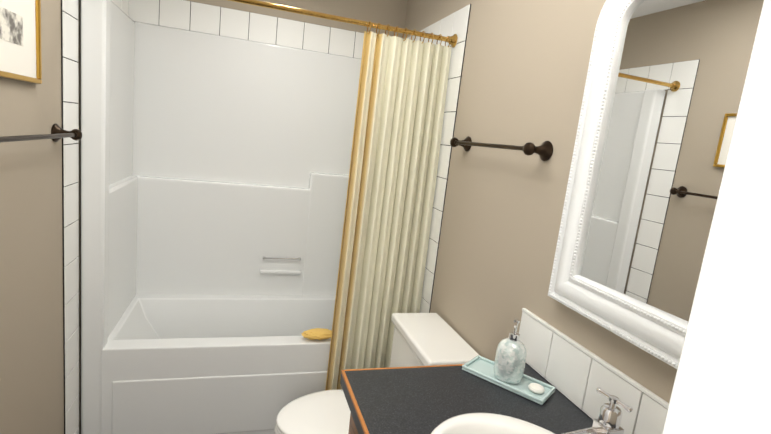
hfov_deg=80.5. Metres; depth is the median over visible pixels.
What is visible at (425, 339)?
toilet
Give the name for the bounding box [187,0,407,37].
wall
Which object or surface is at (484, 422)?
sink
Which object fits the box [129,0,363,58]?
wall tile
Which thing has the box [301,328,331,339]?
sponge
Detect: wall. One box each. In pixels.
[0,0,80,433]
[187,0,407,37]
[404,0,676,402]
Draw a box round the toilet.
[275,313,478,433]
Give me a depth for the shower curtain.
2.12 m
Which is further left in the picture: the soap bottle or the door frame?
the soap bottle
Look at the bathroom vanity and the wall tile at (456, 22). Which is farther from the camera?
the wall tile at (456, 22)
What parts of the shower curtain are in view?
rod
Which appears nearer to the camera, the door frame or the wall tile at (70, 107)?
the door frame
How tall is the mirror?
0.880 m
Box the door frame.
[662,0,770,433]
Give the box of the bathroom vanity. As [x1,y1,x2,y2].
[340,308,668,433]
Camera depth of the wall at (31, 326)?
1.46 m
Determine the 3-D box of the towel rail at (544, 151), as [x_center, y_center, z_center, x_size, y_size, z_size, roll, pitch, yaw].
[0.386,-0.259,1.654,0.081,0.064,0.599,3,10,-18]
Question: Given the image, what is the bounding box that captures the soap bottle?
[493,337,526,383]
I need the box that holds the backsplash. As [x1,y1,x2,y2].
[515,308,668,433]
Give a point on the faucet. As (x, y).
(610, 415)
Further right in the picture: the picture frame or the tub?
the tub
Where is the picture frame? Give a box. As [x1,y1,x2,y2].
[0,0,41,83]
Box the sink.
[420,412,668,433]
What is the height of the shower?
1.974 m
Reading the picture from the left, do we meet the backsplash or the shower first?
the shower
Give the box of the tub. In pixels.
[81,289,410,433]
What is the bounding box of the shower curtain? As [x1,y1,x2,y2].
[228,0,457,389]
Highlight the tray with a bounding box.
[461,355,555,405]
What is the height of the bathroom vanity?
1.060 m
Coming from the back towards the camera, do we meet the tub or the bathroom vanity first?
the tub
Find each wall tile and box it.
[61,0,128,433]
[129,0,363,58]
[408,4,470,312]
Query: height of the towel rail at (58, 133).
0.064 m
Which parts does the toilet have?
seat, tank lid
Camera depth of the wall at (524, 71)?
1.59 m
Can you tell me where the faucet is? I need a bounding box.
[556,387,632,433]
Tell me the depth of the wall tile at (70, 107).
1.74 m
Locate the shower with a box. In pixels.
[81,0,434,433]
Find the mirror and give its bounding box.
[548,0,763,368]
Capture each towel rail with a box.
[0,123,81,142]
[450,136,552,160]
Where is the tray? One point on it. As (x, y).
(494, 388)

